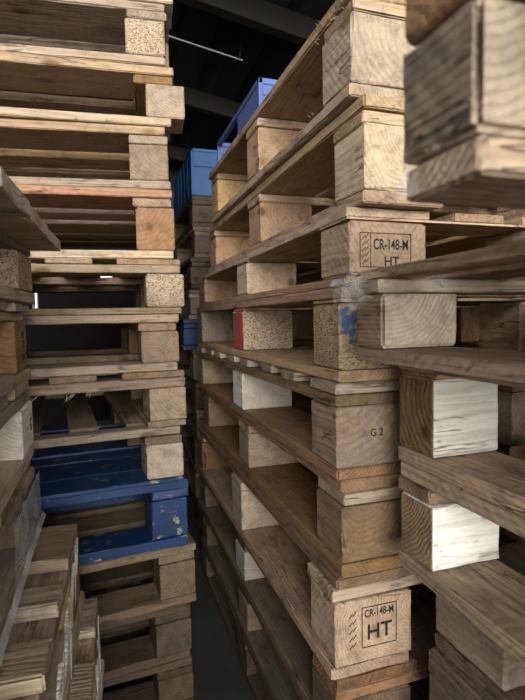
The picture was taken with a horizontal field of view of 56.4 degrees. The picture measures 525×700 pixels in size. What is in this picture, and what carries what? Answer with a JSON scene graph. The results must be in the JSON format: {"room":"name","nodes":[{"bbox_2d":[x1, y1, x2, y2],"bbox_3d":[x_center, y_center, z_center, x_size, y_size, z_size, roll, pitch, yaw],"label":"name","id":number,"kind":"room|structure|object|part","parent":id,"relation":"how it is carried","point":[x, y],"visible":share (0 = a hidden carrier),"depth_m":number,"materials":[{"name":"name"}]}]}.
{"room":"warehouse","nodes":[
{"label":"warehouse","id":0,"kind":"room"},
{"bbox_2d":[42,419,253,699],"bbox_3d":[-0.532,0.887,1.931,4.700,0.080,6.300,-2,4,-18],"label":"floor","id":1,"kind":"structure","parent":0,"point":[218,674],"depth_m":1.42,"materials":[{"name":"grey concrete"}]},
{"bbox_2d":[100,619,193,699],"bbox_3d":[-0.872,0.825,1.380,1.210,0.124,0.810,-2,4,-21],"label":"wooden pallet","id":2,"kind":"object","parent":1,"relation":"on","point":[172,680],"visible":0.16,"depth_m":1.21,"materials":[{"name":"brown wood"}]},
{"bbox_2d":[80,559,191,679],"bbox_3d":[-0.885,0.695,1.348,1.210,0.139,0.808,-3,4,-23],"label":"wooden pallet","id":3,"kind":"object","parent":2,"relation":"on","point":[169,638],"visible":0.23,"depth_m":1.20,"materials":[{"name":"brown wood"}]},
{"bbox_2d":[34,499,195,624],"bbox_3d":[-0.875,0.552,1.330,1.211,0.146,0.808,-3,4,-24],"label":"wooden pallet","id":4,"kind":"object","parent":3,"relation":"on","point":[173,584],"visible":0.29,"depth_m":1.20,"materials":[{"name":"beige wood"}]},
{"bbox_2d":[29,425,187,564],"bbox_3d":[-0.888,0.398,1.328,1.209,0.161,0.814,-3,4,-23],"label":"wooden pallet","id":5,"kind":"object","parent":4,"relation":"on","point":[166,523],"visible":0.41,"depth_m":1.19,"materials":[{"name":"blue paint"}]},
{"bbox_2d":[28,391,183,500],"bbox_3d":[-0.899,0.252,1.316,1.206,0.130,0.810,-3,4,-23],"label":"wooden pallet","id":6,"kind":"object","parent":5,"relation":"on","point":[161,447],"visible":0.73,"depth_m":1.17,"materials":[{"name":"beige wood"}]},
{"bbox_2d":[27,360,185,427],"bbox_3d":[-0.887,0.119,1.315,1.210,0.133,0.824,-3,4,-22],"label":"wooden pallet","id":7,"kind":"object","parent":6,"relation":"on","point":[158,398],"visible":0.48,"depth_m":1.15,"materials":[{"name":"beige wood"}]},
{"bbox_2d":[0,314,178,377],"bbox_3d":[-0.899,-0.017,1.334,1.208,0.133,0.813,-2,4,-20],"label":"wooden pallet","id":8,"kind":"object","parent":7,"relation":"on","point":[156,345],"visible":0.91,"depth_m":1.15,"materials":[{"name":"beige wood"}]},
{"bbox_2d":[20,258,183,315],"bbox_3d":[-0.875,-0.151,1.379,1.206,0.127,0.808,-2,4,-16],"label":"wooden pallet","id":9,"kind":"object","parent":8,"relation":"on","point":[157,285],"visible":0.84,"depth_m":1.14,"materials":[{"name":"beige wood"}]},
{"bbox_2d":[16,185,174,277],"bbox_3d":[-0.877,-0.297,1.411,1.210,0.158,0.813,-2,4,-12],"label":"wooden pallet","id":10,"kind":"object","parent":9,"relation":"on","point":[141,219],"visible":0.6,"depth_m":1.14,"materials":[{"name":"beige wood"}]},
{"bbox_2d":[0,118,170,189],"bbox_3d":[-0.881,-0.448,1.413,1.210,0.141,0.811,-2,4,-11],"label":"wooden pallet","id":11,"kind":"object","parent":10,"relation":"on","point":[32,152],"visible":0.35,"depth_m":1.13,"materials":[{"name":"beige wood"}]},
{"bbox_2d":[0,52,184,141],"bbox_3d":[-0.870,-0.585,1.384,1.233,0.134,0.810,-2,4,-13],"label":"wooden pallet","id":12,"kind":"object","parent":11,"relation":"on","point":[158,103],"visible":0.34,"depth_m":1.12,"materials":[{"name":"beige wood"}]},
{"bbox_2d":[0,0,165,101],"bbox_3d":[-0.890,-0.722,1.382,1.206,0.138,0.810,-2,4,-12],"label":"wooden pallet","id":13,"kind":"object","parent":12,"relation":"on","point":[141,26],"visible":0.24,"depth_m":1.11,"materials":[{"name":"grey wood"}]},
{"bbox_2d":[0,0,172,90],"bbox_3d":[-0.879,-0.863,1.380,1.209,0.142,0.809,-2,4,-12],"label":"wooden pallet","id":14,"kind":"object","parent":13,"relation":"on","point":[168,9],"visible":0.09,"depth_m":1.43,"materials":[{"name":"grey wood"}]},
{"bbox_2d":[186,482,203,527],"bbox_3d":[-0.103,0.706,2.942,0.807,0.136,1.207,-2,4,-18],"label":"wooden pallet","id":15,"kind":"object","parent":1,"relation":"on","point":[193,505],"visible":0.02,"depth_m":2.34,"materials":[{"name":"brown wood"}]},
{"bbox_2d":[183,447,200,497],"bbox_3d":[-0.106,0.568,2.943,0.805,0.136,1.206,-2,4,-17],"label":"wooden pallet","id":16,"kind":"object","parent":15,"relation":"on","point":[193,475],"visible":0.02,"depth_m":2.34,"materials":[{"name":"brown wood"}]},
{"bbox_2d":[179,424,198,468],"bbox_3d":[-0.095,0.431,2.931,0.810,0.136,1.207,-2,4,-16],"label":"wooden pallet","id":17,"kind":"object","parent":16,"relation":"on","point":[190,442],"visible":0.05,"depth_m":2.46,"materials":[{"name":"brown wood"}]},
{"bbox_2d":[185,400,204,439],"bbox_3d":[-0.085,0.295,2.909,0.806,0.136,1.206,-2,4,-17],"label":"wooden pallet","id":18,"kind":"object","parent":17,"relation":"on","point":[194,418],"visible":0.08,"depth_m":2.30,"materials":[{"name":"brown wood"}]},
{"bbox_2d":[184,374,203,408],"bbox_3d":[-0.099,0.157,2.929,0.810,0.136,1.204,-2,4,-17],"label":"wooden pallet","id":19,"kind":"object","parent":18,"relation":"on","point":[194,396],"visible":0.05,"depth_m":2.29,"materials":[{"name":"brown wood"}]},
{"bbox_2d":[177,349,197,379],"bbox_3d":[-0.133,0.020,2.918,0.809,0.136,1.211,-2,4,-19],"label":"wooden pallet","id":20,"kind":"object","parent":19,"relation":"on","point":[187,362],"visible":0.09,"depth_m":2.35,"materials":[{"name":"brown wood"}]},
{"bbox_2d":[156,319,199,349],"bbox_3d":[-0.174,-0.115,2.890,0.811,0.136,1.206,-2,4,-19],"label":"wooden pallet","id":21,"kind":"object","parent":20,"relation":"on","point":[187,330],"visible":0.16,"depth_m":2.21,"materials":[{"name":"blue paint"}]},
{"bbox_2d":[178,289,307,319],"bbox_3d":[-0.123,-0.254,2.902,0.813,0.136,1.210,-2,4,-17],"label":"wooden pallet","id":22,"kind":"object","parent":21,"relation":"on","point":[191,297],"visible":0.13,"depth_m":2.23,"materials":[{"name":"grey wood"}]},
{"bbox_2d":[179,258,210,291],"bbox_3d":[-0.116,-0.389,2.865,0.809,0.136,1.208,-2,4,-17],"label":"wooden pallet","id":23,"kind":"object","parent":22,"relation":"on","point":[192,269],"visible":0.06,"depth_m":2.19,"materials":[{"name":"brown wood"}]},
{"bbox_2d":[173,227,211,265],"bbox_3d":[-0.109,-0.527,2.869,0.809,0.136,1.206,-2,4,-18],"label":"wooden pallet","id":24,"kind":"object","parent":23,"relation":"on","point":[196,243],"visible":0.16,"depth_m":2.20,"materials":[{"name":"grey wood"}]},
{"bbox_2d":[174,196,214,245],"bbox_3d":[-0.119,-0.664,2.866,0.808,0.136,1.207,-2,4,-18],"label":"wooden pallet","id":25,"kind":"object","parent":24,"relation":"on","point":[197,212],"visible":0.13,"depth_m":2.20,"materials":[{"name":"brown wood"}]},
{"bbox_2d":[173,148,216,220],"bbox_3d":[-0.218,-0.814,2.514,0.400,0.205,0.600,-2,4,-18],"label":"plastic crate","id":26,"kind":"object","parent":25,"relation":"on","point":[192,179],"visible":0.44,"depth_m":2.20,"materials":[{"name":"blue plastic"}]},
{"bbox_3d":[-0.312,-0.791,2.175,0.012,0.205,0.012,-2,4,-18],"label":"corner post","id":27,"kind":"part","parent":26,"relation":"part of","materials":[{"name":"blue plastic"}]},
{"bbox_2d":[201,538,272,699],"bbox_3d":[0.324,0.796,1.451,0.808,0.129,1.156,-2,4,-18],"label":"wooden pallet","id":28,"kind":"object","parent":1,"relation":"on","point":[259,689],"visible":0.05,"depth_m":1.40,"materials":[{"name":"brown wood"}]},
{"bbox_2d":[201,508,429,699],"bbox_3d":[0.326,0.665,1.428,0.810,0.134,1.126,-2,4,-18],"label":"wooden pallet","id":29,"kind":"object","parent":28,"relation":"on","point":[279,682],"visible":0.07,"depth_m":1.25,"materials":[{"name":"brown wood"}]},
{"bbox_2d":[199,470,438,699],"bbox_3d":[0.319,0.530,1.422,0.809,0.134,1.158,-2,4,-18],"label":"wooden pallet","id":30,"kind":"object","parent":29,"relation":"on","point":[391,682],"visible":0.12,"depth_m":0.95,"materials":[{"name":"brown wood"}]},
{"bbox_2d":[198,426,524,679],"bbox_3d":[0.313,0.381,1.412,0.808,0.162,1.156,-2,4,-18],"label":"wooden pallet","id":31,"kind":"object","parent":30,"relation":"on","point":[360,623],"visible":0.37,"depth_m":0.81,"materials":[{"name":"brown wood"}]},
{"bbox_2d":[201,388,524,576],"bbox_3d":[0.332,0.226,1.393,0.811,0.147,1.126,-2,4,-18],"label":"wooden pallet","id":32,"kind":"object","parent":31,"relation":"on","point":[355,524],"visible":0.23,"depth_m":0.82,"materials":[{"name":"brown wood"}]},
{"bbox_2d":[196,345,524,480],"bbox_3d":[0.315,0.078,1.395,0.808,0.148,1.157,-2,4,-18],"label":"wooden pallet","id":33,"kind":"object","parent":32,"relation":"on","point":[352,430],"visible":0.39,"depth_m":0.83,"materials":[{"name":"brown wood"}]},
{"bbox_2d":[197,287,524,382],"bbox_3d":[0.316,-0.069,1.398,0.807,0.142,1.178,-2,4,-18],"label":"wooden pallet","id":34,"kind":"object","parent":33,"relation":"on","point":[264,330],"visible":0.63,"depth_m":0.90,"materials":[{"name":"brown wood"}]},
{"bbox_2d":[199,207,524,307],"bbox_3d":[0.324,-0.199,1.393,0.806,0.116,1.175,-2,4,-18],"label":"wooden pallet","id":35,"kind":"object","parent":34,"relation":"on","point":[350,241],"visible":0.62,"depth_m":0.82,"materials":[{"name":"beige wood"}]},
{"bbox_2d":[208,93,524,272],"bbox_3d":[0.358,-0.332,1.332,0.810,0.154,1.091,-2,4,-18],"label":"wooden pallet","id":36,"kind":"object","parent":35,"relation":"on","point":[360,152],"visible":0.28,"depth_m":0.86,"materials":[{"name":"beige wood"}]},
{"bbox_2d":[209,0,414,223],"bbox_3d":[0.351,-0.486,1.280,0.822,0.159,0.976,-2,4,-18],"label":"wooden pallet","id":37,"kind":"object","parent":36,"relation":"on","point":[358,48],"visible":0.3,"depth_m":0.83,"materials":[{"name":"beige wood"}]},
{"bbox_2d":[217,77,276,162],"bbox_3d":[0.111,-0.627,1.463,0.400,0.102,0.460,-2,4,-18],"label":"crate","id":38,"kind":"object","parent":37,"relation":"on","point":[261,88],"visible":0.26,"depth_m":1.28,"materials":[{"name":"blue plastic"}]},
{"bbox_3d":[-0.142,-0.632,1.616,0.012,0.102,0.012,-2,4,-18],"label":"corner post","id":39,"kind":"part","parent":38,"relation":"part of","materials":[{"name":"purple plastic"}]},
{"bbox_3d":[-0.005,-0.607,1.191,0.012,0.102,0.012,-2,4,-18],"label":"corner post","id":40,"kind":"part","parent":38,"relation":"part of","materials":[{"name":"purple plastic"}]},
{"bbox_3d":[0.804,0.866,0.289,0.809,0.119,1.205,-2,4,-18],"label":"wooden pallet","id":41,"kind":"object","parent":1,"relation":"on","visible":0},
{"bbox_3d":[0.809,0.746,0.283,0.810,0.119,1.204,-2,4,-18],"label":"wooden pallet","id":42,"kind":"object","parent":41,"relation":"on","visible":0},
{"bbox_3d":[0.800,0.626,0.272,0.810,0.119,1.207,-2,4,-18],"label":"wooden pallet","id":43,"kind":"object","parent":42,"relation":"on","visible":0},
{"bbox_2d":[428,647,490,699],"bbox_3d":[0.807,0.506,0.269,0.811,0.119,1.206,-2,4,-18],"label":"wooden pallet","id":44,"kind":"object","parent":43,"relation":"on","point":[448,681],"visible":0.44,"depth_m":0.67,"materials":[{"name":"brown wood"}]},
{"bbox_2d":[435,544,524,699],"bbox_3d":[0.815,0.382,0.261,0.808,0.127,1.207,-2,4,-18],"label":"wooden pallet","id":45,"kind":"object","parent":44,"relation":"on","point":[500,676],"visible":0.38,"depth_m":0.64,"materials":[{"name":"brown wood"}]},
{"bbox_2d":[398,445,524,666],"bbox_3d":[0.758,0.245,0.245,0.812,0.149,1.207,-2,4,-18],"label":"wooden pallet","id":46,"kind":"object","parent":45,"relation":"on","point":[450,538],"visible":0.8,"depth_m":0.63,"materials":[{"name":"beige wood"}]},
{"bbox_2d":[398,366,524,516],"bbox_3d":[0.753,0.099,0.235,0.807,0.141,1.206,-2,4,-18],"label":"wooden pallet","id":47,"kind":"object","parent":46,"relation":"on","point":[449,422],"visible":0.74,"depth_m":0.62,"materials":[{"name":"beige wood"}]},
{"bbox_2d":[355,239,524,384],"bbox_3d":[0.687,-0.027,0.197,0.806,0.116,1.206,-2,4,-18],"label":"wooden pallet","id":48,"kind":"object","parent":47,"relation":"on","point":[403,321],"visible":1,"depth_m":0.59,"materials":[{"name":"beige wood"}]},
{"bbox_2d":[403,0,524,208],"bbox_3d":[0.636,-0.131,-0.194,0.805,0.142,1.209,-2,4,-18],"label":"wooden pallet","id":49,"kind":"object","parent":48,"relation":"on","point":[464,73],"visible":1,"depth_m":0.22,"materials":[{"name":"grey wood"}]},
{"bbox_3d":[-0.527,0.881,0.259,0.810,0.141,1.205,-2,4,-18],"label":"wooden pallet","id":50,"kind":"object","parent":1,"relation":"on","visible":0},
{"bbox_3d":[-0.529,0.739,0.249,0.812,0.142,1.208,-2,4,-18],"label":"wooden pallet","id":51,"kind":"object","parent":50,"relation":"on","visible":0},
{"bbox_2d":[68,598,103,699],"bbox_3d":[-0.525,0.594,0.267,0.829,0.143,1.210,-2,4,-16],"label":"wooden pallet","id":52,"kind":"object","parent":51,"relation":"on","point":[87,681],"visible":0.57,"depth_m":0.82,"materials":[{"name":"brown wood"}]},
{"bbox_2d":[0,524,84,699],"bbox_3d":[-0.561,0.447,0.247,0.829,0.152,1.206,-2,4,-15],"label":"wooden pallet","id":53,"kind":"object","parent":52,"relation":"on","point":[38,661],"visible":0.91,"depth_m":0.67,"materials":[{"name":"brown wood"}]},
{"bbox_2d":[0,462,45,664],"bbox_3d":[-0.605,0.305,0.203,0.821,0.138,1.213,-2,4,-18],"label":"wooden pallet","id":54,"kind":"object","parent":53,"relation":"on","point":[13,510],"depth_m":0.71,"materials":[{"name":"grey wood"}]},
{"bbox_2d":[0,379,33,515],"bbox_3d":[-0.609,0.166,0.189,0.810,0.138,1.206,-2,4,-18],"label":"wooden pallet","id":55,"kind":"object","parent":54,"relation":"on","point":[16,418],"visible":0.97,"depth_m":0.76,"materials":[{"name":"brown wood"}]},
{"bbox_2d":[0,301,30,398],"bbox_3d":[-0.605,0.032,0.182,0.811,0.128,1.207,-2,4,-18],"label":"wooden pallet","id":56,"kind":"object","parent":55,"relation":"on","point":[13,353],"visible":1,"depth_m":0.76,"materials":[{"name":"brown wood"}]},
{"bbox_2d":[0,167,60,304],"bbox_3d":[-0.589,-0.092,0.201,0.810,0.115,1.197,-2,4,-15],"label":"wooden pallet","id":57,"kind":"object","parent":56,"relation":"on","point":[22,230],"visible":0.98,"depth_m":0.72,"materials":[{"name":"brown wood"}]},
{"bbox_3d":[-0.287,0.324,0.550,0.006,0.028,0.750,-2,4,-18],"label":"film strip","id":58,"kind":"part","parent":54,"relation":"part of","materials":[{"name":"clear plastic"}]},
{"bbox_2d":[14,471,40,583],"bbox_3d":[-0.367,0.267,0.771,0.006,0.085,0.262,-2,4,-18],"label":"wrap","id":59,"kind":"object","parent":54,"relation":"attached to","point":[17,526],"visible":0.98,"depth_m":0.74,"materials":[{"name":"white"}]},
{"bbox_2d":[25,160,312,424],"bbox_3d":[-1.515,-1.018,4.767,4.700,3.400,0.100,-2,4,-18],"label":"wall","id":60,"kind":"structure","parent":0,"point":[104,335],"depth_m":4.68,"materials":[{"name":"black"}]},
{"bbox_2d":[31,263,38,308],"bbox_3d":[-2.112,-0.592,4.540,0.049,0.424,0.012,-2,4,-18],"label":"window","id":61,"kind":"structure","parent":60,"relation":"in","point":[31,263],"depth_m":4.55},
{"bbox_2d":[31,0,334,166],"bbox_3d":[-0.582,-1.772,1.763,5.100,0.866,6.300,-2,4,-18],"label":"ceiling","id":62,"kind":"structure","parent":0,"point":[263,55],"depth_m":2.90,"materials":[{"name":"black"}]},
{"bbox_2d":[168,144,188,162],"bbox_3d":[-1.410,-1.844,4.175,4.455,0.863,0.060,-2,4,-18],"label":"beam","id":63,"kind":"structure","parent":62,"relation":"attached to","point":[175,153],"depth_m":4.36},
{"bbox_2d":[173,83,240,122],"bbox_3d":[-1.073,-1.784,3.130,4.455,0.863,0.060,-2,4,-18],"label":"beam","id":64,"kind":"structure","parent":62,"relation":"attached to","point":[196,100],"depth_m":3.34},
{"bbox_2d":[174,0,319,45],"bbox_3d":[-0.751,-1.727,2.132,4.455,0.863,0.060,-2,4,-18],"label":"trim","id":65,"kind":"structure","parent":62,"relation":"attached to","point":[267,17],"depth_m":2.36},
{"bbox_3d":[-0.420,-1.683,2.562,0.658,0.231,0.006,-2,4,-18],"label":"trim","id":66,"kind":"structure","parent":62,"relation":"attached to","visible":0},
{"bbox_2d":[169,35,242,60],"bbox_3d":[-0.429,-1.622,2.563,0.671,0.120,0.006,-2,4,-18],"label":"trim","id":67,"kind":"structure","parent":66,"relation":"attached to","point":[169,35],"depth_m":2.60,"materials":[{"name":"grey metal"}]}
]}

